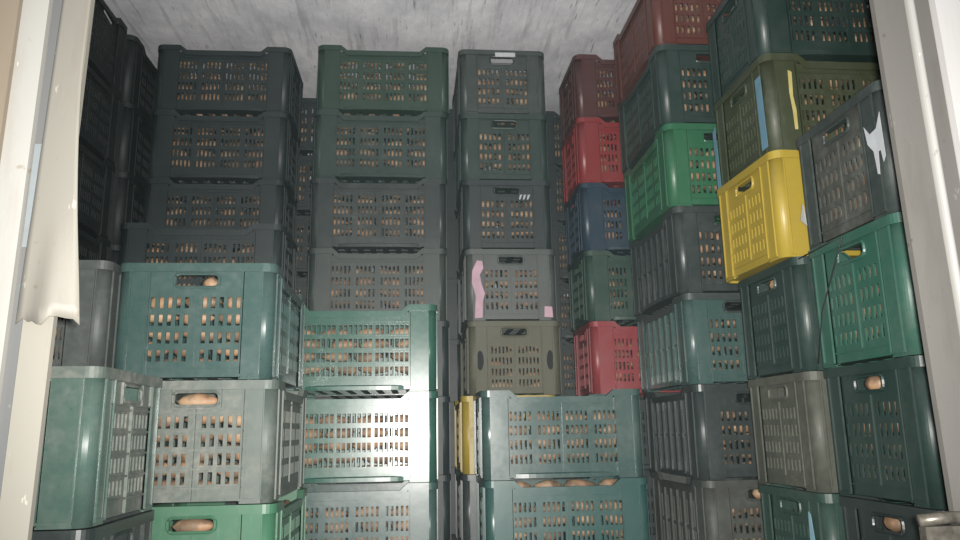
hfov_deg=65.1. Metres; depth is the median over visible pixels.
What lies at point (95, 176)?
plastic crate
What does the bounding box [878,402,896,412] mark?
vegetable
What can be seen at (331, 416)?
vegetable
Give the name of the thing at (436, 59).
plastic crate
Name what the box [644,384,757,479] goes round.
plastic crate
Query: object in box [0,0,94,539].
trim
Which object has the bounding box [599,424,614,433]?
vegetable
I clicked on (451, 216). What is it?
plastic crate
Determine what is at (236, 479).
vegetable
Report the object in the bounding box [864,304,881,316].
vegetable
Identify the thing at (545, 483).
vegetable
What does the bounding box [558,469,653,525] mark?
plastic crate
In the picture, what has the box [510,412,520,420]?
vegetable
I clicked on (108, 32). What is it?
plastic crate
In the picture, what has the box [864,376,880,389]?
vegetable
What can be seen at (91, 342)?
plastic crate
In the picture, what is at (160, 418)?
vegetable
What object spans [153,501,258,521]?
plastic crate
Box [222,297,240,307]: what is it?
vegetable
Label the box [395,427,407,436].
vegetable
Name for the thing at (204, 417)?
vegetable
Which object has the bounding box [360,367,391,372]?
vegetable
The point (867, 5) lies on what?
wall
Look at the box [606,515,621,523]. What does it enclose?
vegetable
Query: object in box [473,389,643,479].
plastic crate
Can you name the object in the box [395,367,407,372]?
vegetable
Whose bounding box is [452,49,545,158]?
plastic crate
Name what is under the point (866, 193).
vegetable
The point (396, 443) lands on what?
vegetable
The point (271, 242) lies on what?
plastic crate
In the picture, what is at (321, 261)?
plastic crate
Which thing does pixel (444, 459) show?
plastic crate
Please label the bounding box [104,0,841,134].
ceiling
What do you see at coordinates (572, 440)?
vegetable
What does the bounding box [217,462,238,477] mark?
vegetable
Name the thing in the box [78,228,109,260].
plastic crate
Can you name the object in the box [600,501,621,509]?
vegetable
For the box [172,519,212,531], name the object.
vegetable
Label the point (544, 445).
vegetable
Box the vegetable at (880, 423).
[880,423,899,432]
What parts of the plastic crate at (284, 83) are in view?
corner post, rail, panel, corner post, panel, handle, corner post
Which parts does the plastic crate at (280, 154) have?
corner post, rail, panel, panel, corner post, panel, handle, corner post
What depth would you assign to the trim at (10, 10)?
1.03 m
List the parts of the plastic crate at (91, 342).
panel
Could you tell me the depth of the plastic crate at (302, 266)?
3.20 m
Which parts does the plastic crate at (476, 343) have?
corner post, panel, corner post, panel, handle, panel, corner post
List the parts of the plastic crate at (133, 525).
panel, panel, handle, corner post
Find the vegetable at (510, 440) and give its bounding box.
[510,440,521,447]
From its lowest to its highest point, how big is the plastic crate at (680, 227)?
0.268 m
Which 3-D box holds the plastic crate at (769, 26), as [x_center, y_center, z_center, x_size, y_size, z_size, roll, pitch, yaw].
[0.957,-0.649,2.142,0.508,0.268,0.343,0,-12,-5]
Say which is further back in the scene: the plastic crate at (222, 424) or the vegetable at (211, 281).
the plastic crate at (222, 424)
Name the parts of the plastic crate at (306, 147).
rail, panel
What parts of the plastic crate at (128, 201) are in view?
corner post, panel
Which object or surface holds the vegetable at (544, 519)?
in the plastic crate at (496, 516)
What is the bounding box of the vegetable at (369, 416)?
[355,415,382,422]
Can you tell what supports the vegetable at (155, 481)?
in the plastic crate at (272, 431)
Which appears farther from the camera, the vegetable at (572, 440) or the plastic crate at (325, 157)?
the plastic crate at (325, 157)
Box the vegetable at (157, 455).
[156,446,176,461]
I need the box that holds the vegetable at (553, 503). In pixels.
[529,502,562,511]
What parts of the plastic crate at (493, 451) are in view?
corner post, panel, corner post, panel, panel, rail, corner post, corner post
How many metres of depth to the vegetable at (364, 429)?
2.29 m
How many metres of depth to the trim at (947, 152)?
1.15 m
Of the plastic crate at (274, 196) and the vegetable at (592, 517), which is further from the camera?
the plastic crate at (274, 196)
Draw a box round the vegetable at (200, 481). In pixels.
[180,480,217,484]
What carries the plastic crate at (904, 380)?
on the plastic crate at (863, 516)
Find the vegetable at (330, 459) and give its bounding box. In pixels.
[325,452,354,462]
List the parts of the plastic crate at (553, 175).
corner post, panel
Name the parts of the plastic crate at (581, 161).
corner post, handle, panel, corner post, panel, panel, rail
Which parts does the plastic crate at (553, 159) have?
corner post, panel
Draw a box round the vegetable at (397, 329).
[390,327,407,333]
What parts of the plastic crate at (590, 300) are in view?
corner post, handle, panel, corner post, panel, panel, rail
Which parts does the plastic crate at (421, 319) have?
corner post, panel, panel, rail, rail, corner post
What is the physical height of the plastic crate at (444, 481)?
0.268 m
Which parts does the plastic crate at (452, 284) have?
corner post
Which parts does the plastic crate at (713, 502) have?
corner post, panel, panel, corner post, corner post, panel, handle, panel, corner post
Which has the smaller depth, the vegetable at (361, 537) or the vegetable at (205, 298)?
the vegetable at (205, 298)
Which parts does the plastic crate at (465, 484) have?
panel, corner post, corner post, panel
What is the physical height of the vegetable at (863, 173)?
0.035 m
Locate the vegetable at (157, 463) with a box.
[155,462,167,477]
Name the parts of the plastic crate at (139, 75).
corner post, rail, panel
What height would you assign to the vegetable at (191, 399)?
0.037 m
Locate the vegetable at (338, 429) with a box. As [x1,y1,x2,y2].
[325,428,354,437]
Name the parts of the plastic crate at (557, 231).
corner post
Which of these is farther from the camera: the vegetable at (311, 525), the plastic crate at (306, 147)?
the plastic crate at (306, 147)
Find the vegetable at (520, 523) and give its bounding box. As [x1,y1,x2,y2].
[515,517,534,526]
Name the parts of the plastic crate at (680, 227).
corner post, panel, rail, corner post, handle, panel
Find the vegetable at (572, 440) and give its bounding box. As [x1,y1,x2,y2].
[567,439,587,446]
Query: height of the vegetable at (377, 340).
0.034 m
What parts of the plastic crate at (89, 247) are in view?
panel, corner post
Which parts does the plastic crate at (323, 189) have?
corner post, panel, rail, panel, corner post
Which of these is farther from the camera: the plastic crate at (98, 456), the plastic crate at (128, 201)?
the plastic crate at (128, 201)
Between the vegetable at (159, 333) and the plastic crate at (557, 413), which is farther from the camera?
the plastic crate at (557, 413)
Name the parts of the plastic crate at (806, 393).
corner post, handle, panel, panel, corner post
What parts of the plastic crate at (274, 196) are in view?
corner post, panel, rail, panel, corner post, panel, handle, corner post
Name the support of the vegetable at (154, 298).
in the plastic crate at (271, 328)
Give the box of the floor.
[451,532,564,539]
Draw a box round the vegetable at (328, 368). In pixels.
[326,367,358,374]
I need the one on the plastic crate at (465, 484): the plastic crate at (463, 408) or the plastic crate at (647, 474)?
the plastic crate at (463, 408)
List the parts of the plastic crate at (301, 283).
panel, corner post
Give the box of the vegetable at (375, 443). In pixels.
[352,442,382,449]
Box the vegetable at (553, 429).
[538,425,558,434]
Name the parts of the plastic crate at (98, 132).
rail, panel, corner post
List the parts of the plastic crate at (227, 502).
corner post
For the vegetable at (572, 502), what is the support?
in the plastic crate at (496, 516)
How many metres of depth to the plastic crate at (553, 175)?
3.48 m
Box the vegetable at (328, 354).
[322,353,350,361]
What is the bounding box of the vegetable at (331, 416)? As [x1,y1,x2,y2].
[320,415,349,423]
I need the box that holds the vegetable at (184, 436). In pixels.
[175,435,213,441]
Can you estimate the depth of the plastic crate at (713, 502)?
2.15 m
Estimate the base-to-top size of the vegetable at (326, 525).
0.036 m
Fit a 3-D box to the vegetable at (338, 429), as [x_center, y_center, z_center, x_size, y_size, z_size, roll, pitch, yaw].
[-0.428,0.499,2.295,0.089,0.035,0.034,1,-12,-8]
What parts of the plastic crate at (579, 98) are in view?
corner post, handle, panel, corner post, panel, rail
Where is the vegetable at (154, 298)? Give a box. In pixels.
[151,297,180,307]
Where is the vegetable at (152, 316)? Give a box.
[150,315,177,322]
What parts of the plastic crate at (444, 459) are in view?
corner post, panel, panel, corner post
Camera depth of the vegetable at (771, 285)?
1.92 m
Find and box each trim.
[0,0,22,160]
[0,0,62,496]
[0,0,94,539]
[869,0,959,524]
[904,0,959,334]
[914,0,959,266]
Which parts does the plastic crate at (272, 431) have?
panel, corner post, handle, panel, panel, corner post, rail, panel, corner post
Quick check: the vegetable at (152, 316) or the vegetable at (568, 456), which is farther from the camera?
the vegetable at (568, 456)
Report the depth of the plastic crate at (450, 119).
3.49 m
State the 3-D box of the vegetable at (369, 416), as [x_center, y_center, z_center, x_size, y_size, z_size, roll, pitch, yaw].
[-0.339,0.464,2.307,0.087,0.036,0.035,1,-12,-10]
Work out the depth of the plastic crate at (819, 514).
1.77 m
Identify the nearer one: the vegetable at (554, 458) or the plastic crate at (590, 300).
the vegetable at (554, 458)
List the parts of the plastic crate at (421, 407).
rail, panel, panel, corner post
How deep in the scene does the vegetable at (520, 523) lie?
2.27 m
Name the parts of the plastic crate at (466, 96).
corner post, panel, rail, corner post, handle, panel, corner post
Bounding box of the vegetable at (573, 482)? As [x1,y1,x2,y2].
[564,479,596,485]
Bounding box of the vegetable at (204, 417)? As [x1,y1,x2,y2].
[184,416,223,424]
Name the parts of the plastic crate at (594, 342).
corner post, handle, panel, corner post, panel, panel, rail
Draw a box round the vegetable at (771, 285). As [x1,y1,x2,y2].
[769,280,773,288]
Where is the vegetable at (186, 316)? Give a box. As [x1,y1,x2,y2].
[178,315,214,324]
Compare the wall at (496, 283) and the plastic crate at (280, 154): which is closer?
the plastic crate at (280, 154)
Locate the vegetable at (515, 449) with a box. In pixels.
[511,449,530,460]
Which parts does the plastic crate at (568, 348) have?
corner post, panel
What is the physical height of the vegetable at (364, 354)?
0.035 m
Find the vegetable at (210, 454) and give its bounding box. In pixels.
[182,453,219,462]
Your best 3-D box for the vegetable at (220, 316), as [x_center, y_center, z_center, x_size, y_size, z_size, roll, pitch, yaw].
[-0.576,0.111,1.758,0.090,0.034,0.033,0,-12,-5]
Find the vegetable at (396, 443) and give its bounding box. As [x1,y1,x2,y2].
[390,442,407,449]
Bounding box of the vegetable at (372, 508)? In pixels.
[356,507,378,516]
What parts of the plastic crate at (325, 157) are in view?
corner post, panel, panel, rail, corner post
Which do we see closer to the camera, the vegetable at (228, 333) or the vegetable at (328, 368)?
the vegetable at (228, 333)
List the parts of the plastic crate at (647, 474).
panel, panel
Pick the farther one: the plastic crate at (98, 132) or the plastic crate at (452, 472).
the plastic crate at (452, 472)
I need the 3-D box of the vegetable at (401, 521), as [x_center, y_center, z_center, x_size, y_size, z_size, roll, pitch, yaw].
[-0.213,0.762,2.252,0.101,0.035,0.033,1,-12,-7]
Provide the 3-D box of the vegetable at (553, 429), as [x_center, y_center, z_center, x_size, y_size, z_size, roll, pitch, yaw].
[0.215,0.502,2.349,0.089,0.034,0.034,-1,-12,-1]
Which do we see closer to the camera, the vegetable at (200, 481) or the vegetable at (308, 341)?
the vegetable at (200, 481)
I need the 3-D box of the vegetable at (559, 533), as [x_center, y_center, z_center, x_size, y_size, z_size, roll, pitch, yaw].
[0.205,0.804,2.285,0.097,0.034,0.033,0,-12,-6]
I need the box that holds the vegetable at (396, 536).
[387,536,407,539]
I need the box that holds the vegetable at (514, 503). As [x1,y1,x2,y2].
[514,503,525,511]
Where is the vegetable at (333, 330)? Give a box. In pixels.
[322,328,349,333]
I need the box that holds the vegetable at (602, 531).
[601,530,622,536]
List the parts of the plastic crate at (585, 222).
corner post, handle, panel, corner post, panel, rail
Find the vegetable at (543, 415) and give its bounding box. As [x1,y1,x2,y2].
[528,413,553,420]
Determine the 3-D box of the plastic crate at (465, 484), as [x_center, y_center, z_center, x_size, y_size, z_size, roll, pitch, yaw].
[0.089,0.895,2.837,0.343,0.268,0.508,0,-12,-5]
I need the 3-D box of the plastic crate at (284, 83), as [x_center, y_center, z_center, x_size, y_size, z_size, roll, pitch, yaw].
[-0.999,-0.700,3.043,0.508,0.268,0.343,0,-12,-5]
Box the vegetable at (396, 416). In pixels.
[390,414,407,422]
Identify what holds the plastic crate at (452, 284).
on the plastic crate at (455, 361)
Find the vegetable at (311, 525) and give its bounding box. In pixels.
[306,523,317,532]
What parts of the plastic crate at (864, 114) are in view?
corner post, handle, panel, panel, corner post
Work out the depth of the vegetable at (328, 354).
2.33 m
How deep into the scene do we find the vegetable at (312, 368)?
2.31 m
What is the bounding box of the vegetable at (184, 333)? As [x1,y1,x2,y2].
[183,332,221,341]
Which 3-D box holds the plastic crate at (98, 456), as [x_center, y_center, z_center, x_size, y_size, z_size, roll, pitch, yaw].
[-0.917,0.332,1.415,0.508,0.268,0.343,0,-12,-5]
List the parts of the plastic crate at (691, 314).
corner post, panel, rail, panel, corner post, panel, corner post, handle, panel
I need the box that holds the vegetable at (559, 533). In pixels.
[534,532,560,539]
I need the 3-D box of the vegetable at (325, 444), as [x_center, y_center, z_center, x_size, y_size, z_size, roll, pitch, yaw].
[-0.443,0.531,2.288,0.103,0.035,0.036,0,-12,-5]
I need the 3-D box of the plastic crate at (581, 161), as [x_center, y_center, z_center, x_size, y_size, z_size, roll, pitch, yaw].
[0.622,-0.435,3.119,0.508,0.268,0.343,0,-12,-5]
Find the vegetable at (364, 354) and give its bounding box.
[355,353,382,361]
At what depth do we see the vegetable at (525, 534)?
2.27 m
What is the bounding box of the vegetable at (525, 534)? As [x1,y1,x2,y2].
[515,533,526,539]
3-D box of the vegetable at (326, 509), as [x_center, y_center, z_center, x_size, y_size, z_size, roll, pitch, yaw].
[-0.443,0.730,2.245,0.097,0.033,0.033,0,-12,-4]
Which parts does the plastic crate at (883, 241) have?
corner post, handle, panel, panel, corner post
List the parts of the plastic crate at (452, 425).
corner post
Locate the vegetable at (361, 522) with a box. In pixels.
[361,522,387,531]
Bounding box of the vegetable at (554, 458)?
[539,454,559,460]
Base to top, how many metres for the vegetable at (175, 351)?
0.035 m
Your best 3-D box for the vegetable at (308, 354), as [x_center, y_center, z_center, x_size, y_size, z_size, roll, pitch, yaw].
[-0.553,0.273,2.334,0.089,0.033,0.034,0,-12,-3]
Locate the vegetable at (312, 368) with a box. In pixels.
[303,367,323,374]
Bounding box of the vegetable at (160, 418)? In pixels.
[158,417,178,427]
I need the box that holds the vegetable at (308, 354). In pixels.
[304,353,316,361]
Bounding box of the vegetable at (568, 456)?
[567,447,597,459]
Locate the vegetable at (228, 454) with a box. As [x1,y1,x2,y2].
[220,445,239,460]
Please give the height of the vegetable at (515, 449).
0.034 m
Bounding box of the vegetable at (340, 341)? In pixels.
[329,340,356,347]
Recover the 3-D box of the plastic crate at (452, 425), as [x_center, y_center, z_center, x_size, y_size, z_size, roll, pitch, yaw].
[-0.256,0.753,3.438,0.343,0.268,0.508,0,-12,-5]
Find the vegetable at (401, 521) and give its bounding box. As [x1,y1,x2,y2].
[392,521,407,530]
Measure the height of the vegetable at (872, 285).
0.032 m
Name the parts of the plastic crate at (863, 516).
corner post, panel, handle, panel, corner post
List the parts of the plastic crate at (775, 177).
corner post, handle, panel, corner post, rail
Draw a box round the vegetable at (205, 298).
[185,297,221,307]
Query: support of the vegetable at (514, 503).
in the plastic crate at (496, 516)
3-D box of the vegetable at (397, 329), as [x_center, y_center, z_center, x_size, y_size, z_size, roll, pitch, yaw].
[-0.239,0.199,2.373,0.101,0.035,0.033,1,-12,-9]
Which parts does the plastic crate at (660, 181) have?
corner post, panel, rail, corner post, panel, handle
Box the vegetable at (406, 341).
[395,339,407,347]
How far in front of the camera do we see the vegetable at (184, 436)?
1.69 m
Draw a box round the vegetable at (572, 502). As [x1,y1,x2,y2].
[562,501,592,510]
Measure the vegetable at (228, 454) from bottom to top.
0.035 m
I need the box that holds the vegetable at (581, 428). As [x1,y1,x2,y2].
[566,425,595,433]
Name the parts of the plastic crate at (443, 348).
corner post, panel, panel, rail, corner post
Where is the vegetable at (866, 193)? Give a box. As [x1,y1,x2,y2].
[851,193,867,210]
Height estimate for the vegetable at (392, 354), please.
0.036 m
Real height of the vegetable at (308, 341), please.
0.036 m
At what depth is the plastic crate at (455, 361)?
3.26 m
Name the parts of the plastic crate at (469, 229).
corner post, panel, rail, corner post, panel, handle, panel, corner post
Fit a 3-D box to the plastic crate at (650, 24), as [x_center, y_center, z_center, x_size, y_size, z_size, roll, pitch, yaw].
[0.710,-0.804,2.691,0.343,0.268,0.510,0,-12,-5]
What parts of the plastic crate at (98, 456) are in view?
corner post, panel, panel, handle, corner post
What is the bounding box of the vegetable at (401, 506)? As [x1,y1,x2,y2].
[391,506,407,515]
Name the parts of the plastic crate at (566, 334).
corner post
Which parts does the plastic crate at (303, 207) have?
panel, rail, panel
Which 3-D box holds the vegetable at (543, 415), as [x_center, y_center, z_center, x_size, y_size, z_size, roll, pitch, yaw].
[0.190,0.465,2.351,0.087,0.036,0.036,0,-12,-2]
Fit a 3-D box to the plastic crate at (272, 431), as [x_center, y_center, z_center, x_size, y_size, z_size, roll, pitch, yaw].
[-0.655,0.432,1.903,0.360,0.268,0.508,0,-12,-5]
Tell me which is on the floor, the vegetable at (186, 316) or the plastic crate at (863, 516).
the plastic crate at (863, 516)
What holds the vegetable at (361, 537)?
in the plastic crate at (421, 498)
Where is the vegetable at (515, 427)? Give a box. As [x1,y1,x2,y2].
[510,426,529,434]
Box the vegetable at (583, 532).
[573,531,593,536]
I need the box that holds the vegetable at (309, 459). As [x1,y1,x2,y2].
[305,458,321,464]
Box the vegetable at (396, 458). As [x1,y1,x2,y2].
[395,456,407,462]
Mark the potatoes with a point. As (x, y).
(697, 8)
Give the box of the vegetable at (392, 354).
[390,353,407,360]
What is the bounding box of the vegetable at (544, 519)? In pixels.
[543,517,564,525]
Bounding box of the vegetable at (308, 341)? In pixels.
[304,340,323,347]
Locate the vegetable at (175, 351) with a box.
[174,350,203,356]
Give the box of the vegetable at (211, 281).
[202,277,217,285]
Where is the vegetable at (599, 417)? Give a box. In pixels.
[594,412,614,419]
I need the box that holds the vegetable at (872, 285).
[862,285,879,299]
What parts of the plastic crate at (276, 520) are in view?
panel, corner post, handle, panel, panel, corner post, panel, corner post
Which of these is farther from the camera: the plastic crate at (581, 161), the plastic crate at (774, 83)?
the plastic crate at (581, 161)
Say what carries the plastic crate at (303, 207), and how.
on the plastic crate at (302, 266)
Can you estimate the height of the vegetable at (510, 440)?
0.034 m
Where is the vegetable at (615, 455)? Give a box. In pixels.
[600,446,616,457]
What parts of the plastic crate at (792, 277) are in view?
corner post, handle, panel, corner post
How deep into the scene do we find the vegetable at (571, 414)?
2.35 m
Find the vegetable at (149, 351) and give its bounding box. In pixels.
[148,342,168,356]
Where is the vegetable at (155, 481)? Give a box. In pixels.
[154,480,174,485]
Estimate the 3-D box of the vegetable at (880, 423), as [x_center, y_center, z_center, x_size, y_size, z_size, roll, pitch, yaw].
[0.827,0.312,1.510,0.031,0.032,0.089,-1,-12,1]
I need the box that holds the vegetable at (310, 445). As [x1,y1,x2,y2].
[305,444,316,451]
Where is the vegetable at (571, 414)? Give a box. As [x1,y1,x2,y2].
[557,413,586,419]
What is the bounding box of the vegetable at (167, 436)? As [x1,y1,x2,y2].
[157,428,175,442]
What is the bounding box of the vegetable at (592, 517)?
[573,516,601,524]
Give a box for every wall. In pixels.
[0,0,959,409]
[201,136,644,399]
[737,5,868,395]
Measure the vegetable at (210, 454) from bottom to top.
0.036 m
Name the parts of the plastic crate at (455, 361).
corner post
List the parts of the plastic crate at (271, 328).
corner post, panel, corner post, panel, handle, panel, corner post, rail, panel, corner post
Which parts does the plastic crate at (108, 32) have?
rail, panel, corner post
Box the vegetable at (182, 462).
[172,461,203,477]
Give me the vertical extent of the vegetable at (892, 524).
0.034 m
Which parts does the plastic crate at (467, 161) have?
corner post, panel, rail, corner post, panel, handle, panel, corner post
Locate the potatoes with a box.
[53,1,872,539]
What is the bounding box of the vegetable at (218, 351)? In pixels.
[217,342,238,355]
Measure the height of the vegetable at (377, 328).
0.033 m
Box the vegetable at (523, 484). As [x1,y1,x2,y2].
[514,481,531,488]
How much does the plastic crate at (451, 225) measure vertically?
0.268 m
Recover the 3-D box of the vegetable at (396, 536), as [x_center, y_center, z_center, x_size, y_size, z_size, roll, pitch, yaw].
[-0.234,0.802,2.247,0.089,0.032,0.032,0,-12,-3]
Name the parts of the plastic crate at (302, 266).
rail, panel, panel, corner post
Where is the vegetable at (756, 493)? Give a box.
[752,490,760,498]
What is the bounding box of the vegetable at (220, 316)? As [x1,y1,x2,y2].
[214,315,239,323]
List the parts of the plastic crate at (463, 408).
corner post, panel, corner post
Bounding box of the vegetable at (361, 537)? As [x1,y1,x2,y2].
[355,537,377,539]
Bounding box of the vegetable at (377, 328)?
[359,327,383,333]
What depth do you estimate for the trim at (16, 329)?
0.99 m
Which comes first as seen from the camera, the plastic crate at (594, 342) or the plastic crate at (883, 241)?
the plastic crate at (883, 241)
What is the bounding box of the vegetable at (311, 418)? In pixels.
[306,416,315,423]
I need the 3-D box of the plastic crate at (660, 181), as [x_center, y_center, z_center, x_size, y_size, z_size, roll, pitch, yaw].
[0.729,-0.276,2.580,0.343,0.268,0.508,0,-12,-4]
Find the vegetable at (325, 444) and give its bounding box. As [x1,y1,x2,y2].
[319,443,349,449]
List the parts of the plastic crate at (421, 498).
panel, corner post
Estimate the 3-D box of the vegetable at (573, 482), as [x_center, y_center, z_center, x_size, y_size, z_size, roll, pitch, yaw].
[0.313,0.668,2.337,0.103,0.034,0.038,1,-12,-8]
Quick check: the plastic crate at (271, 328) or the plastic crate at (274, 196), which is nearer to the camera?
the plastic crate at (271, 328)
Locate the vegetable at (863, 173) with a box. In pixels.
[848,173,864,191]
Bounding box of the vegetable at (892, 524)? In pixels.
[883,517,900,531]
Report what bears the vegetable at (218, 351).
in the plastic crate at (271, 328)
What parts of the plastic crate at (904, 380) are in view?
corner post, handle, panel, panel, corner post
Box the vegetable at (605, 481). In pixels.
[599,479,617,484]
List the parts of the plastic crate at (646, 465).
rail, panel, panel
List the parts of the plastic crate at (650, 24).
corner post, panel, rail, corner post, panel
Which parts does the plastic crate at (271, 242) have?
corner post, panel, panel, corner post, panel, handle, corner post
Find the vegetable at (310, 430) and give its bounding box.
[306,429,322,438]
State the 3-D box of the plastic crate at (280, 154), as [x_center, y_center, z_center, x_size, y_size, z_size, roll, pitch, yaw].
[-0.999,-0.436,2.986,0.508,0.268,0.343,0,-12,-5]
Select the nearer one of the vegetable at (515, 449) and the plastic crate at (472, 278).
the vegetable at (515, 449)
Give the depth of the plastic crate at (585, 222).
2.90 m
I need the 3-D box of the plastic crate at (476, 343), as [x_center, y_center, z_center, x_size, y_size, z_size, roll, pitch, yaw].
[0.107,0.370,2.970,0.343,0.268,0.508,0,-12,-5]
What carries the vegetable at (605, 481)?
in the plastic crate at (496, 516)
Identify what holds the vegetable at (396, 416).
in the plastic crate at (421, 407)
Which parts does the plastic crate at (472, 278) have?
corner post, panel, rail, corner post, panel, handle, panel, corner post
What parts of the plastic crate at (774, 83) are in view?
corner post, handle, panel, corner post, panel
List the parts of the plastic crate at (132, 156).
corner post, rail, panel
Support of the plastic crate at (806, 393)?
on the plastic crate at (819, 514)
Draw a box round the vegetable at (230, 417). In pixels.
[223,416,240,426]
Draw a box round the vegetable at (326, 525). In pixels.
[325,522,347,532]
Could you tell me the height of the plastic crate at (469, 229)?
0.268 m
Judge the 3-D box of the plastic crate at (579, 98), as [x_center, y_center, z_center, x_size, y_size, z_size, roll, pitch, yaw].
[0.617,-0.699,3.175,0.508,0.268,0.343,0,-12,-5]
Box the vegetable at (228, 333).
[227,332,238,340]
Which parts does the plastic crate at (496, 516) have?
panel, handle, corner post, corner post, panel, panel, corner post, corner post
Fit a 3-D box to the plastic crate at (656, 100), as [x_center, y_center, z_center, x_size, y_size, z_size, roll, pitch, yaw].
[0.719,-0.539,2.636,0.343,0.268,0.508,0,-12,-5]
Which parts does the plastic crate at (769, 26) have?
corner post, handle, panel, corner post, panel, panel, rail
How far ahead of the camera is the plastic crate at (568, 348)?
3.31 m
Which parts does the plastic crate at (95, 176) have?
rail, panel, corner post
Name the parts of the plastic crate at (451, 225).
panel, corner post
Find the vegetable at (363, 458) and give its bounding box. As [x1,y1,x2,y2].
[358,457,391,463]
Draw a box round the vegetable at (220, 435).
[211,434,239,442]
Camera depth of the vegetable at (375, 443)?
2.28 m
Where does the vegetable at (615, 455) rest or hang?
in the plastic crate at (493, 451)
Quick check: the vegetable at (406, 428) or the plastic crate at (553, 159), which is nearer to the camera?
the vegetable at (406, 428)
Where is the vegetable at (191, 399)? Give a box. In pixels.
[177,393,216,404]
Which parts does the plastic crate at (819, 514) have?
corner post, panel, handle, corner post, panel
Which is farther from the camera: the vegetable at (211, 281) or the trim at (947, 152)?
the vegetable at (211, 281)
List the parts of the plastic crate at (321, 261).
corner post, panel, panel, corner post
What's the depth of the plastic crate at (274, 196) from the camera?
2.78 m
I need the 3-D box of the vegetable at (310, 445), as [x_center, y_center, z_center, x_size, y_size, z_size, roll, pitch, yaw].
[-0.546,0.534,2.279,0.101,0.035,0.034,1,-12,-9]
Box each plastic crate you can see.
[31,510,154,539]
[33,366,162,529]
[52,260,120,367]
[78,142,114,238]
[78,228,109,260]
[79,64,121,164]
[88,0,126,92]
[108,172,145,244]
[108,245,120,264]
[113,263,305,390]
[114,102,151,193]
[119,223,297,299]
[120,34,156,129]
[143,178,296,251]
[148,110,299,204]
[151,488,306,539]
[153,380,306,503]
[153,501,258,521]
[154,44,302,142]
[209,340,236,360]
[211,422,236,473]
[248,156,369,229]
[250,98,354,170]
[295,216,368,277]
[296,278,356,308]
[302,304,437,396]
[303,480,437,539]
[304,391,437,482]
[307,248,446,320]
[307,321,449,398]
[309,177,446,254]
[310,474,450,539]
[313,110,447,202]
[314,396,450,474]
[317,45,448,142]
[385,402,454,466]
[386,221,457,278]
[386,340,460,401]
[387,163,455,220]
[388,279,459,339]
[408,109,453,181]
[450,467,455,533]
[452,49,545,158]
[454,113,548,216]
[454,395,554,473]
[455,468,559,539]
[456,180,551,275]
[458,249,556,336]
[460,321,561,395]
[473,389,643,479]
[476,475,649,539]
[546,111,615,181]
[548,165,616,238]
[551,221,631,284]
[555,339,644,399]
[556,279,621,344]
[557,413,645,458]
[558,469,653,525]
[559,54,618,147]
[561,117,625,206]
[565,183,630,266]
[568,250,636,331]
[573,321,681,395]
[576,471,696,539]
[581,395,675,468]
[613,0,737,109]
[618,44,717,174]
[624,123,756,243]
[629,206,769,316]
[636,293,783,392]
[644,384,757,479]
[651,471,805,539]
[706,0,878,104]
[712,53,880,191]
[717,150,861,283]
[738,256,876,379]
[748,371,889,492]
[758,483,910,539]
[796,79,901,251]
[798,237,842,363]
[808,212,923,368]
[823,355,948,509]
[839,495,950,539]
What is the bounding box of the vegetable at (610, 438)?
[595,438,615,445]
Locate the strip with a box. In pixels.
[16,0,90,324]
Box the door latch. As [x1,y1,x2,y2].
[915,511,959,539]
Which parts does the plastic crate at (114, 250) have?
corner post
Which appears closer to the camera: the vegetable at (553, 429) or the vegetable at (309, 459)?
the vegetable at (309, 459)
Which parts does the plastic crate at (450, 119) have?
corner post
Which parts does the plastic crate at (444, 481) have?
panel, corner post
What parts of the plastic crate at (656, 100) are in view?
corner post, panel, rail, corner post, panel, handle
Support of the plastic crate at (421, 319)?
on the plastic crate at (421, 407)
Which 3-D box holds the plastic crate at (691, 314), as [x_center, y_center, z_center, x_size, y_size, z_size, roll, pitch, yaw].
[0.756,0.253,2.469,0.343,0.268,0.508,0,-12,-5]
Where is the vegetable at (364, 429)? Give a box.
[360,428,387,436]
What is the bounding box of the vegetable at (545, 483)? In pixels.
[534,480,561,486]
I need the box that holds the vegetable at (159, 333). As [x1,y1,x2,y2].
[149,332,178,340]
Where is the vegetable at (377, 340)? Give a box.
[360,339,390,347]
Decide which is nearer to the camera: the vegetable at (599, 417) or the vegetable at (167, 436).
the vegetable at (167, 436)
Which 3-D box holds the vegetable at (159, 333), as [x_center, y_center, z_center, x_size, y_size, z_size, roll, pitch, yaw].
[-0.735,0.148,1.745,0.090,0.035,0.033,1,-12,-7]
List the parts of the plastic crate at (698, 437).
corner post, panel, rail, panel, corner post, panel, corner post, handle, panel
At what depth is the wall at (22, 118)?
1.03 m
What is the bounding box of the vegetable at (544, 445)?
[529,440,554,446]
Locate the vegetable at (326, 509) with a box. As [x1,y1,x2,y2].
[316,509,347,517]
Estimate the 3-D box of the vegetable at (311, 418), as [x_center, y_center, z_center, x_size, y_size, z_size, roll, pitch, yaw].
[-0.551,0.465,2.292,0.103,0.036,0.035,0,-12,-3]
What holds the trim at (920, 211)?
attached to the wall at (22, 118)
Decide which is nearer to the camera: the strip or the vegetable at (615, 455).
the strip
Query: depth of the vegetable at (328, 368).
2.33 m
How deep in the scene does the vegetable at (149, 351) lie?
1.72 m
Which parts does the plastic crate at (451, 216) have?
corner post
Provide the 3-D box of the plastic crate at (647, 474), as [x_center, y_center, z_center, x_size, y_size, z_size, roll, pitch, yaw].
[0.644,0.885,2.837,0.508,0.268,0.343,0,-12,-5]
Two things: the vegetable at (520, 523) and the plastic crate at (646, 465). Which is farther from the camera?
the plastic crate at (646, 465)
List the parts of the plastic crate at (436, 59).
corner post, panel, rail, panel, corner post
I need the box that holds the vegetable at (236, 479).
[225,478,237,483]

